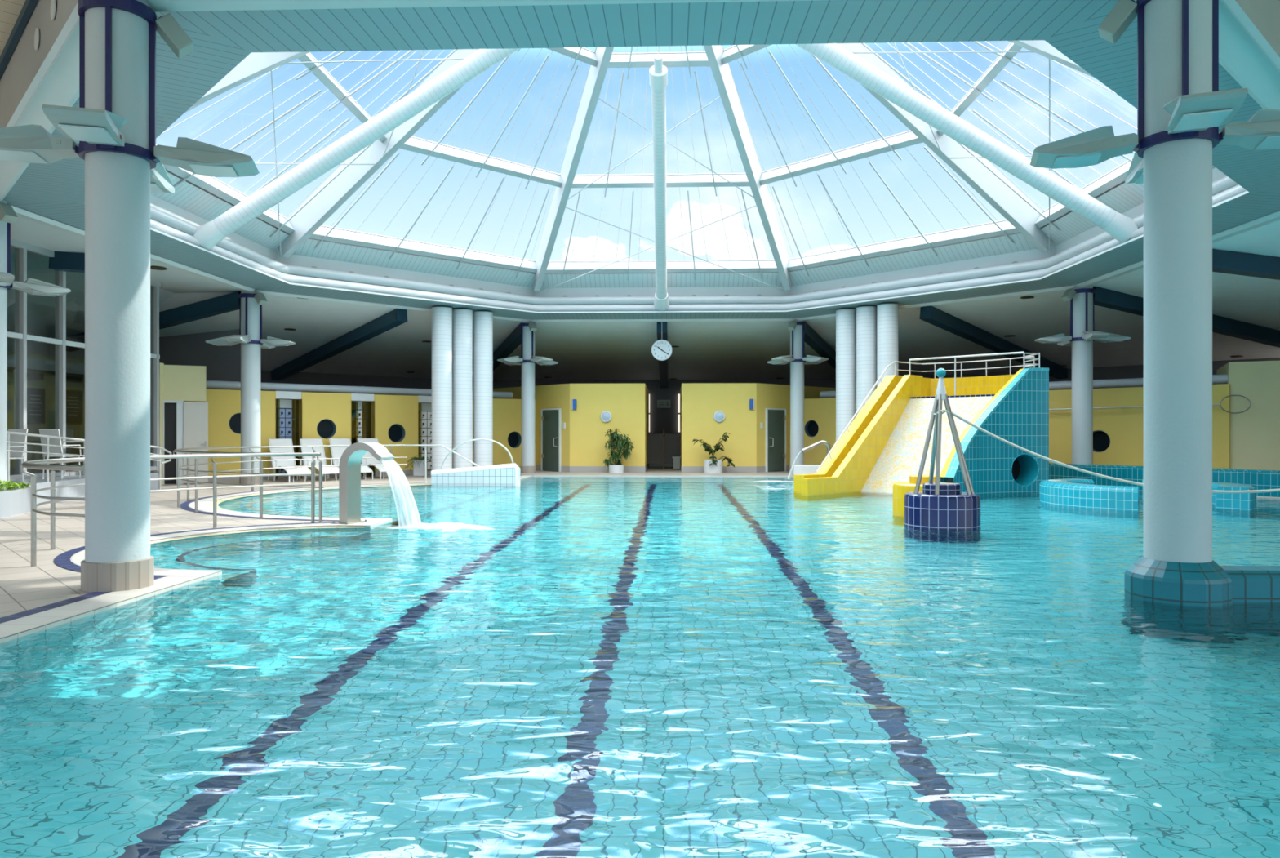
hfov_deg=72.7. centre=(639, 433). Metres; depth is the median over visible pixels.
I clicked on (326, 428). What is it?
frame
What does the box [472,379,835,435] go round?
wall
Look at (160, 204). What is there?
wall
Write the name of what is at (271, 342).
light fixture
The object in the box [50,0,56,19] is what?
air vent
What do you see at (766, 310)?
trim
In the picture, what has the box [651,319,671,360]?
wall clock
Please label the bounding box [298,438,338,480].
sun lounger
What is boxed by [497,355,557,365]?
cluster
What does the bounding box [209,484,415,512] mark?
trim
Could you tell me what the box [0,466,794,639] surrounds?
floor
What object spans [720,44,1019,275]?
frame
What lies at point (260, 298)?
spotlight
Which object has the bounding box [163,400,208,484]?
door
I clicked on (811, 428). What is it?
frame
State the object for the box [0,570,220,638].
trim
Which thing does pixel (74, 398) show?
notice board
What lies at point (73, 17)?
trim
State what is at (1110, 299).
beam
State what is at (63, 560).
trim
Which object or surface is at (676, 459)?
waste bin
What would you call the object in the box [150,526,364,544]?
trim
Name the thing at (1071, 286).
trim
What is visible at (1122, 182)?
roof eave
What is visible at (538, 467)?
baseboard
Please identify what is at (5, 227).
column
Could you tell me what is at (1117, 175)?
frame
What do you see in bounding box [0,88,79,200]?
trim
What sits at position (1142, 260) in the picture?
roof slab
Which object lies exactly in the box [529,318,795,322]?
trim
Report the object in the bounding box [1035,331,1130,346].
lamp
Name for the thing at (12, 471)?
floor
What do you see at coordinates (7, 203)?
roof slab
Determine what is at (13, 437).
chair
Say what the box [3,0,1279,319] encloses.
ceiling
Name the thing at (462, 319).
pillar
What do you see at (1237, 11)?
trim
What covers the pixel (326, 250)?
base panel
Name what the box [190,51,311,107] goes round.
rafter
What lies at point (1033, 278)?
trim
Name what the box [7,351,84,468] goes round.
wall
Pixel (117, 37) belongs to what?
column
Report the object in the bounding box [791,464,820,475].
box
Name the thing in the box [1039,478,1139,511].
wall
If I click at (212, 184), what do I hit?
frame
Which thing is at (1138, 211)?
wall
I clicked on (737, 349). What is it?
ceiling
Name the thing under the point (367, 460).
sun lounger
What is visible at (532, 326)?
spotlight
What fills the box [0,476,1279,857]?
pool water
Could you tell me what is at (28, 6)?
trim
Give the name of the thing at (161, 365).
wall
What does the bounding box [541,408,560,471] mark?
door
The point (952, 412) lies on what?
rope
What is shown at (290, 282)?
trim
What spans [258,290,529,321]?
trim
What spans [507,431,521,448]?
frame
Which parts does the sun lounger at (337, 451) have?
frame, backrest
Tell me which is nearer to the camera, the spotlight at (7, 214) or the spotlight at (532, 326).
the spotlight at (7, 214)
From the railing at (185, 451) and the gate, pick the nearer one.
the railing at (185, 451)
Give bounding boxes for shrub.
[0,480,31,490]
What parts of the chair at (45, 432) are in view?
leg, backrest, seat, armrest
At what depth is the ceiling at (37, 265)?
20.39 m
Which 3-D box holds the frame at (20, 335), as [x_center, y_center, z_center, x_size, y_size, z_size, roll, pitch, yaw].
[-12.340,-1.425,15.594,0.175,4.750,12.500,0,0,2]
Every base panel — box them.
[150,171,288,251]
[275,239,535,287]
[541,272,782,288]
[788,233,1054,286]
[1040,164,1215,245]
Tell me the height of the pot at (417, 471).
0.500 m
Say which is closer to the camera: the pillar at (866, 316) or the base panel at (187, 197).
the base panel at (187, 197)
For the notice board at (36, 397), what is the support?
attached to the wall at (77, 431)
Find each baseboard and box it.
[208,469,413,482]
[535,463,648,472]
[680,462,790,472]
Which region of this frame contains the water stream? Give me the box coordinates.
[787,451,800,479]
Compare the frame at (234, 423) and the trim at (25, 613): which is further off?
the frame at (234, 423)
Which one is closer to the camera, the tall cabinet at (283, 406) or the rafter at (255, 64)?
the rafter at (255, 64)
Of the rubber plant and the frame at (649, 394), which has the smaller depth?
the rubber plant
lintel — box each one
[275,391,301,399]
[351,393,373,401]
[418,395,431,403]
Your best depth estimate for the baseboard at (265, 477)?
25.00 m
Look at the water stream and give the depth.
23.84 m
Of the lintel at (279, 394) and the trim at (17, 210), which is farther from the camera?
the lintel at (279, 394)
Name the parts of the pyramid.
leg, leg, chain, leg, leg, leg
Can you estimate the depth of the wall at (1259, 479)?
20.28 m
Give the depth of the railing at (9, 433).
16.03 m
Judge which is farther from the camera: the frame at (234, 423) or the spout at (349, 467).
the frame at (234, 423)
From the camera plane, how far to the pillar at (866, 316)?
25.25 m
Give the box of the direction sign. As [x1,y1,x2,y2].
[657,400,670,408]
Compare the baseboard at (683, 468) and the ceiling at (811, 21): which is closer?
the ceiling at (811, 21)
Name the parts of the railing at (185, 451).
post, post, post, post, post, rail, rail, rail, post, post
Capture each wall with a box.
[0,0,78,128]
[7,329,84,359]
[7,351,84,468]
[150,194,275,260]
[156,362,164,484]
[159,291,235,311]
[159,328,240,390]
[163,364,206,401]
[183,388,536,475]
[260,369,431,403]
[275,237,534,296]
[431,462,520,485]
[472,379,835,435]
[472,382,835,466]
[534,271,790,297]
[790,231,1054,294]
[923,357,1279,390]
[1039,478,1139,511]
[1048,462,1279,497]
[1054,167,1226,254]
[1142,479,1256,511]
[1216,360,1279,470]
[1225,0,1279,68]
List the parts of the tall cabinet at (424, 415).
door, door, door, door, door, panel, door, door, door, door, door, door, door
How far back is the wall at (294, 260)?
24.58 m
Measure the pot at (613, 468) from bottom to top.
0.270 m
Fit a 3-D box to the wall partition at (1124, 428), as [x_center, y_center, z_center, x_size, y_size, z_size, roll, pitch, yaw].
[9.658,-0.020,25.625,0.300,2.320,13.150,0,0,-43]
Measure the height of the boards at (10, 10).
0.001 m
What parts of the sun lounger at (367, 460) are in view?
backrest, frame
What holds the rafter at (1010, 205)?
attached to the hub
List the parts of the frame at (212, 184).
glazing rod, glazing rod, glazing rod, glazing rod, glazing rod, glazing rod, glazing rod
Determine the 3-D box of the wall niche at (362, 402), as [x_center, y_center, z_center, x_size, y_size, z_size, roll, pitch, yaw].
[-8.845,0.160,26.698,0.730,2.280,0.050,0,0,-43]
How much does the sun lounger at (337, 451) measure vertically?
1.151 m
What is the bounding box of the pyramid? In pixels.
[914,368,974,495]
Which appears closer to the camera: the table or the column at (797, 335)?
the table
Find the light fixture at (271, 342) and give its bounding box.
[204,334,295,348]
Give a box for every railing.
[7,431,171,489]
[21,453,319,566]
[173,444,407,521]
[404,444,479,483]
[888,351,1039,395]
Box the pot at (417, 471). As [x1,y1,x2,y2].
[413,459,424,475]
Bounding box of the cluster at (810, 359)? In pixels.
[767,355,828,364]
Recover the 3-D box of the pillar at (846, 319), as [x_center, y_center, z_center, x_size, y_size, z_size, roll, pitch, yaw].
[6.168,-1.190,26.049,0.590,4.980,0.590,0,0,2]
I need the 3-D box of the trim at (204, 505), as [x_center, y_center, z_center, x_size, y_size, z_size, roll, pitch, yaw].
[-6.187,1.295,18.079,5.007,0.001,10.178,0,0,2]
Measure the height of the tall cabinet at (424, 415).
2.270 m
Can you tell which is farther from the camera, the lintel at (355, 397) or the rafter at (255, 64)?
the lintel at (355, 397)
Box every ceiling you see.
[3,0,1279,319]
[7,219,1279,380]
[7,246,175,313]
[10,216,240,293]
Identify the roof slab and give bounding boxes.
[7,203,173,261]
[173,261,431,309]
[496,313,835,319]
[902,260,1142,306]
[1213,210,1279,235]
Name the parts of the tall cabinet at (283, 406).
door, door, door, door, panel, door, door, door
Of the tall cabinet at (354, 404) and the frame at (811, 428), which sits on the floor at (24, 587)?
the tall cabinet at (354, 404)
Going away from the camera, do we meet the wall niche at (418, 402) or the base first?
the base
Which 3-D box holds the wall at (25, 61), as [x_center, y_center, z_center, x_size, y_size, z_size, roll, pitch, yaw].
[-7.558,-4.075,10.436,0.001,0.950,8.947,0,0,-43]
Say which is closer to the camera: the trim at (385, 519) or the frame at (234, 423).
the trim at (385, 519)
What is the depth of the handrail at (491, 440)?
22.35 m
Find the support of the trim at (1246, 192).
attached to the ceiling at (811, 21)
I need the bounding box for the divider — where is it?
[1219,565,1279,602]
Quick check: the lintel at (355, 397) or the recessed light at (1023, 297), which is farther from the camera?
the lintel at (355, 397)
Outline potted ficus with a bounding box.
[603,428,634,473]
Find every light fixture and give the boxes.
[0,104,259,193]
[0,271,71,296]
[204,334,295,348]
[1030,87,1279,183]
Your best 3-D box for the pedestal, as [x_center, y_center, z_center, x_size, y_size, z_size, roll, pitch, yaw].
[4.328,1.660,12.475,1.040,1.880,1.040,0,0,2]
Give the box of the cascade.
[382,459,421,528]
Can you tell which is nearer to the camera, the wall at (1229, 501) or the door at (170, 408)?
the wall at (1229, 501)
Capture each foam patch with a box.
[395,522,485,529]
[758,480,791,482]
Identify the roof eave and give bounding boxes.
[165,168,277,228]
[1053,180,1125,221]
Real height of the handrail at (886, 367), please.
2.590 m
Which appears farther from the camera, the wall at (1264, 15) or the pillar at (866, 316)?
the pillar at (866, 316)
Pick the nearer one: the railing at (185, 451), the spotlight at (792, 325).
the railing at (185, 451)
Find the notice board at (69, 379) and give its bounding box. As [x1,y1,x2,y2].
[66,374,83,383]
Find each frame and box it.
[7,238,160,479]
[155,48,465,257]
[228,413,240,434]
[309,47,597,278]
[316,418,336,439]
[351,401,371,438]
[387,423,405,442]
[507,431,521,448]
[540,45,784,292]
[648,394,650,431]
[677,394,679,431]
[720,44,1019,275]
[804,420,818,436]
[851,40,1137,251]
[1093,430,1110,452]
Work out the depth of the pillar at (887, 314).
24.72 m
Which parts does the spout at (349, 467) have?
plate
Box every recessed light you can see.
[150,266,167,270]
[1020,296,1034,298]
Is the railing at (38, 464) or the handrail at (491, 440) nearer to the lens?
the railing at (38, 464)
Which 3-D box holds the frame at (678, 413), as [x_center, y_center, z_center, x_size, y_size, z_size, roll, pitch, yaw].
[1.782,-0.895,38.449,0.240,1.690,0.065,0,0,2]
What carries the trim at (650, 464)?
attached to the wall at (745, 444)
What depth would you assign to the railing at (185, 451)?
15.27 m
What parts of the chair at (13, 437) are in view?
seat, backrest, armrest, leg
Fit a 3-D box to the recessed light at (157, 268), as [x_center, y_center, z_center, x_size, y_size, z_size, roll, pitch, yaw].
[-10.738,-3.678,19.390,0.340,0.025,0.340,0,0,2]
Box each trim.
[0,0,37,78]
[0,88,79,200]
[0,475,1279,644]
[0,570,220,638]
[0,575,168,623]
[5,3,79,127]
[11,205,257,292]
[53,521,338,577]
[70,522,372,576]
[150,175,1238,305]
[150,227,289,284]
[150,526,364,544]
[180,482,431,520]
[188,483,429,520]
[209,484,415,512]
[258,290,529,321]
[289,282,537,312]
[345,518,391,525]
[520,475,533,479]
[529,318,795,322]
[537,310,786,312]
[580,475,790,475]
[648,463,673,466]
[786,278,1039,311]
[795,285,1074,320]
[1040,191,1248,279]
[1075,210,1279,287]
[1218,56,1267,109]
[1221,0,1279,71]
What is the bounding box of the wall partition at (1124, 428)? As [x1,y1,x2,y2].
[804,383,1230,468]
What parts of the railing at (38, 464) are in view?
post, post, rail, rail, rail, post, post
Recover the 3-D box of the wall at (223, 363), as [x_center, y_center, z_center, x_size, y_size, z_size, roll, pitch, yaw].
[-14.358,-1.200,26.522,5.000,5.000,0.100,0,0,2]
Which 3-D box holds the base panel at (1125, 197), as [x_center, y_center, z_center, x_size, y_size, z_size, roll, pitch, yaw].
[9.877,-4.805,17.463,0.480,0.350,8.102,0,0,2]
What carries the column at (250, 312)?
on the floor at (24, 587)
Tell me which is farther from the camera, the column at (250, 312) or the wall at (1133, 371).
the wall at (1133, 371)
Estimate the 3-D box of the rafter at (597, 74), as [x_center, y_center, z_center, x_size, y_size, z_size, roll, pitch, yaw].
[-1.590,-7.937,22.975,0.200,6.933,10.211,0,0,-20]
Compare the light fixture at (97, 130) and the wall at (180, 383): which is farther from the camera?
the wall at (180, 383)
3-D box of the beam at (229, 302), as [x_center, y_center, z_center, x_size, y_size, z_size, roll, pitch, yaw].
[-15.201,-2.843,24.889,10.792,1.671,0.340,0,0,25]
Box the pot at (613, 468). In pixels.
[608,464,624,473]
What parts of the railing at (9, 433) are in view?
post, post, rail, rail, rail, post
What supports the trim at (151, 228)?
attached to the ceiling at (811, 21)
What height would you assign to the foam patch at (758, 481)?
0.037 m
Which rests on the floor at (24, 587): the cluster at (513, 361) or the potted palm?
the potted palm
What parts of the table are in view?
leg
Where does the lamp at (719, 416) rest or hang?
attached to the wall at (745, 444)
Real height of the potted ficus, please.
1.464 m
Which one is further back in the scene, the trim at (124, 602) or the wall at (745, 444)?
the wall at (745, 444)
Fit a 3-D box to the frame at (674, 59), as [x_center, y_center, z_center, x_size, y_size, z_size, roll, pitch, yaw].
[0.524,-7.936,22.927,7.829,6.988,8.863,0,0,2]
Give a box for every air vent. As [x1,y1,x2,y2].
[34,27,39,49]
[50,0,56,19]
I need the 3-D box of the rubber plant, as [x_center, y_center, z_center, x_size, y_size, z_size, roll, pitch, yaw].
[2.408,0.632,28.351,1.410,1.335,0.795,0,0,2]
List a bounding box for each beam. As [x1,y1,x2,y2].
[48,251,84,272]
[66,291,240,351]
[271,308,407,380]
[472,322,521,388]
[657,321,667,387]
[804,320,835,369]
[920,305,1067,378]
[1093,286,1279,347]
[1212,248,1279,279]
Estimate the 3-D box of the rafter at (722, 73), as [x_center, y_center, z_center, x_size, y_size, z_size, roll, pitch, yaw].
[2.636,-7.937,22.826,0.200,6.933,10.211,0,0,25]
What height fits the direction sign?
0.360 m
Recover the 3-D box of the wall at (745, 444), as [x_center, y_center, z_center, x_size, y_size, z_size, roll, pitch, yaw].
[0.841,-0.285,31.490,16.230,2.770,5.000,0,0,2]
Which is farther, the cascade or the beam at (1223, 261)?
the beam at (1223, 261)
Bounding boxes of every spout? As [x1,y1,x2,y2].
[330,442,394,524]
[801,440,831,454]
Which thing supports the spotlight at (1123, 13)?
attached to the column at (1178, 40)
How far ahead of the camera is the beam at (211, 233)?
17.88 m
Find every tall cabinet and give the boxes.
[275,399,292,479]
[351,401,362,475]
[418,403,431,473]
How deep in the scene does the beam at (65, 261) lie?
18.06 m
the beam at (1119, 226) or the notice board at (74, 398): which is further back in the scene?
the notice board at (74, 398)
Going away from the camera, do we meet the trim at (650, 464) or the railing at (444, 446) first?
the railing at (444, 446)
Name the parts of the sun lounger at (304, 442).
frame, backrest, frame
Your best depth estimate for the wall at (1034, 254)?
24.03 m
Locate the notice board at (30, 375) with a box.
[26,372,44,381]
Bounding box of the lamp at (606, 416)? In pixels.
[600,410,611,422]
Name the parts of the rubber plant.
pot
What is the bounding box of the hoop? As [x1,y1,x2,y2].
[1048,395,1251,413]
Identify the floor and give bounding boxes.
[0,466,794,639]
[0,473,158,518]
[9,468,156,475]
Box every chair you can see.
[8,428,27,482]
[39,429,81,479]
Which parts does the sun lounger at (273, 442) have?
leg, frame, backrest, frame, frame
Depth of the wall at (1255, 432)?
20.54 m
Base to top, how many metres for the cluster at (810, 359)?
0.212 m
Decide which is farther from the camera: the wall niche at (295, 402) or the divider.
the wall niche at (295, 402)
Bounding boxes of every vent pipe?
[206,380,513,401]
[819,373,1227,398]
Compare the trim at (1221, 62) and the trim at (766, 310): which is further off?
the trim at (766, 310)
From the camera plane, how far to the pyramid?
12.36 m
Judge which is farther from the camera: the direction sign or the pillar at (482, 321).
the direction sign
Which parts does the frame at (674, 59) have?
glazing rod, glazing rod, glazing rod, glazing rod, glazing rod, glazing rod, glazing rod, glazing rod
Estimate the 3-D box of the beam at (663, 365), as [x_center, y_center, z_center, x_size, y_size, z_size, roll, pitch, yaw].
[0.899,-2.843,33.574,0.340,1.670,9.977,0,0,2]
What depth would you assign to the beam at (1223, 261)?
17.23 m
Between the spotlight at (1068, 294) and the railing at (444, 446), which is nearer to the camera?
the spotlight at (1068, 294)
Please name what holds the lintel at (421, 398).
attached to the wall at (223, 404)
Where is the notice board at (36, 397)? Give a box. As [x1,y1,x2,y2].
[26,387,45,423]
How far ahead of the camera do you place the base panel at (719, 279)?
27.33 m
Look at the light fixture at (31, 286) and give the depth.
14.07 m
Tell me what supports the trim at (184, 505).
on the trim at (204, 505)
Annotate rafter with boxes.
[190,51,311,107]
[277,48,479,257]
[531,46,613,291]
[703,44,792,290]
[836,43,1053,252]
[1008,40,1094,77]
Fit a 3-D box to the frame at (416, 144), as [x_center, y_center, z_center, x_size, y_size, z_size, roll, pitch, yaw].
[-3.138,-8.113,21.535,7.829,6.634,8.812,0,0,-43]
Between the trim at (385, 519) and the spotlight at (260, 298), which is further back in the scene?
the spotlight at (260, 298)
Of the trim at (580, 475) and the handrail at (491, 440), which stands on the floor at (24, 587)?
the trim at (580, 475)
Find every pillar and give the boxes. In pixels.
[431,306,452,470]
[452,309,472,468]
[473,311,493,466]
[835,309,856,441]
[856,306,876,415]
[876,303,898,387]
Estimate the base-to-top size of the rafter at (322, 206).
6.933 m
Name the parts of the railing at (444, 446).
post, rail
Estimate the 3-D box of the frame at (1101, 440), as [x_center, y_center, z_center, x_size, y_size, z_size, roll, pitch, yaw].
[12.086,0.210,22.892,0.134,0.580,0.580,0,0,-43]
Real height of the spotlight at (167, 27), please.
0.306 m
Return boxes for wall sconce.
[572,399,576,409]
[749,398,754,409]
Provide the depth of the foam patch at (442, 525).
11.98 m
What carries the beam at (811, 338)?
attached to the ceiling at (737, 349)
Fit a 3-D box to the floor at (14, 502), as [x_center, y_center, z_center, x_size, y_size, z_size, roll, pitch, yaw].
[-10.984,1.100,15.797,2.600,0.400,7.800,0,0,2]
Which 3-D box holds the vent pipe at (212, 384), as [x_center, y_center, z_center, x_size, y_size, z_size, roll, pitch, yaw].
[-8.510,-1.056,26.566,11.000,0.773,0.246,0,0,-43]
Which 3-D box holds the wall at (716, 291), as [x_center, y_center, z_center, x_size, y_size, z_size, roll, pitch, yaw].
[0.688,-4.560,27.573,8.102,1.600,0.001,0,0,2]
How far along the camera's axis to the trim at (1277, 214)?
16.02 m
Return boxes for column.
[0,200,10,489]
[77,0,156,592]
[238,289,262,484]
[520,320,536,473]
[788,318,805,473]
[1070,284,1095,464]
[1124,0,1231,606]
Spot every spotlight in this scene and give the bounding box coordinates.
[0,202,17,223]
[155,13,193,57]
[253,292,267,305]
[528,321,537,331]
[787,320,796,330]
[1061,288,1075,301]
[1097,0,1137,43]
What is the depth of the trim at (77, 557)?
10.80 m
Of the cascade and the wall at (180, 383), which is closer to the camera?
the cascade
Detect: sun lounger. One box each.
[267,438,311,482]
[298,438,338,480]
[328,438,373,479]
[356,438,400,479]
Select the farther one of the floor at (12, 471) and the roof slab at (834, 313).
the roof slab at (834, 313)
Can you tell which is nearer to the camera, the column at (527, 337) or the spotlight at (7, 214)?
the spotlight at (7, 214)
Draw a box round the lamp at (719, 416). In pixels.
[713,410,724,422]
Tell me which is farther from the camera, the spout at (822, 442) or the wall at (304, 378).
the wall at (304, 378)
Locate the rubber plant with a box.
[692,432,734,473]
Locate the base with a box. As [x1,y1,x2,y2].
[893,474,940,516]
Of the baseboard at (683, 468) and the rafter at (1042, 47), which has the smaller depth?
the rafter at (1042, 47)
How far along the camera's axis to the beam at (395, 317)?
28.37 m
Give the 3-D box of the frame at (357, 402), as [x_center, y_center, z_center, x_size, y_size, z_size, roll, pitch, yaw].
[-8.521,0.120,26.351,0.710,2.160,0.200,0,0,-43]
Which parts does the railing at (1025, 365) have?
post, post, rail, rail, rail, post, rail, rail, rail, post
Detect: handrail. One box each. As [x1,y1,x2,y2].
[440,438,513,469]
[816,365,888,472]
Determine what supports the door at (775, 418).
in the wall at (745, 444)
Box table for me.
[61,440,84,476]
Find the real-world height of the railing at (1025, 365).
1.018 m
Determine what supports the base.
on the floor
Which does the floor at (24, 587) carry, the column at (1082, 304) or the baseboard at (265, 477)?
the column at (1082, 304)
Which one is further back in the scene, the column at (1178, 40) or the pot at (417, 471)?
the pot at (417, 471)
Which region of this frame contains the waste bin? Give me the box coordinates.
[671,456,680,468]
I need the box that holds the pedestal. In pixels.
[903,482,980,529]
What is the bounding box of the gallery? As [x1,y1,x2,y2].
[7,354,84,375]
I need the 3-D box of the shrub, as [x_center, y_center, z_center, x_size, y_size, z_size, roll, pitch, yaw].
[-10.215,0.817,13.683,0.683,0.213,1.605,0,0,-8]
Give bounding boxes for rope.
[951,411,1279,493]
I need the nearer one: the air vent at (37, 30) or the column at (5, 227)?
the air vent at (37, 30)
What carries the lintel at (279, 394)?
attached to the wall at (223, 404)
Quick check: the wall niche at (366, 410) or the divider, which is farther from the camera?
the wall niche at (366, 410)
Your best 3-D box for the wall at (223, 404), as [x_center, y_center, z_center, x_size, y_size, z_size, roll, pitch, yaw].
[-7.988,-0.020,26.643,12.070,2.320,0.300,0,0,-43]
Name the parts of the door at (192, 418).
frame, frame, frame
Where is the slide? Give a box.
[794,367,1048,495]
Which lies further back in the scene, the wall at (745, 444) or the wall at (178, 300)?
the wall at (745, 444)
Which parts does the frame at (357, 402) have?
pane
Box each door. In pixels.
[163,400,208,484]
[164,402,184,484]
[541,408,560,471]
[765,408,786,471]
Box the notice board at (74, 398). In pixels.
[66,389,83,424]
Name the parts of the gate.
post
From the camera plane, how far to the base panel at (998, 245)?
23.97 m
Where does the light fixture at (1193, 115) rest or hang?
attached to the column at (1178, 40)
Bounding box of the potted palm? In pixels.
[403,454,431,475]
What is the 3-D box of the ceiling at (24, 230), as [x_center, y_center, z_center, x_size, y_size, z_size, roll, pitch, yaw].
[-11.649,-3.755,18.222,2.400,0.130,10.935,0,0,2]
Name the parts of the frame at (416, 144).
glazing rod, glazing rod, glazing rod, glazing rod, glazing rod, glazing rod, glazing rod, glazing rod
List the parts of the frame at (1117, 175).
glazing rod, glazing rod, glazing rod, glazing rod, glazing rod, glazing rod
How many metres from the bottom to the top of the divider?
1.515 m
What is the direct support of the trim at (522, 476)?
on the floor at (24, 587)
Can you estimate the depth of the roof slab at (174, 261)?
29.41 m
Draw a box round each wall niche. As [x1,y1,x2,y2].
[292,399,302,479]
[361,401,363,475]
[363,400,375,475]
[417,402,418,457]
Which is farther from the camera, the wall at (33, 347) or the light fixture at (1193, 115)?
the wall at (33, 347)
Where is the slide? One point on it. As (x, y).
(884, 444)
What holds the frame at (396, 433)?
in the wall at (223, 404)
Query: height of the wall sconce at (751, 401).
0.350 m
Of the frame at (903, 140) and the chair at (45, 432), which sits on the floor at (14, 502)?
the chair at (45, 432)
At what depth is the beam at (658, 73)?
22.60 m
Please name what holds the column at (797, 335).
on the floor at (24, 587)
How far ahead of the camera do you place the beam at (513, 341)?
31.12 m
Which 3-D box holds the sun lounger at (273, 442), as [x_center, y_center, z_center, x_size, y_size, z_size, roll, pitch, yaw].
[-9.507,0.726,23.640,0.706,1.151,1.531,0,0,-43]
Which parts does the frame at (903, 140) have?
glazing rod, glazing rod, glazing rod, glazing rod, glazing rod, glazing rod, glazing rod, glazing rod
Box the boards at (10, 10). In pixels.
[0,0,25,55]
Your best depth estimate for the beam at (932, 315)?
27.30 m
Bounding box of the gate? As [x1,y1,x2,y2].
[647,429,679,468]
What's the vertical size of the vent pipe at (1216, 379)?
0.773 m
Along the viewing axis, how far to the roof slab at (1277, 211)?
19.39 m
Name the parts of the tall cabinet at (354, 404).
panel, door, door, door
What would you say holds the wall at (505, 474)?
attached to the wall
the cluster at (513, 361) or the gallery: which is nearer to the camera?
the gallery
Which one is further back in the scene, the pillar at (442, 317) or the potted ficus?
the potted ficus
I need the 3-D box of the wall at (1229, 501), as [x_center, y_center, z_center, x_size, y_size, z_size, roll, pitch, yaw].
[10.559,1.765,16.321,1.177,1.670,2.924,0,0,2]

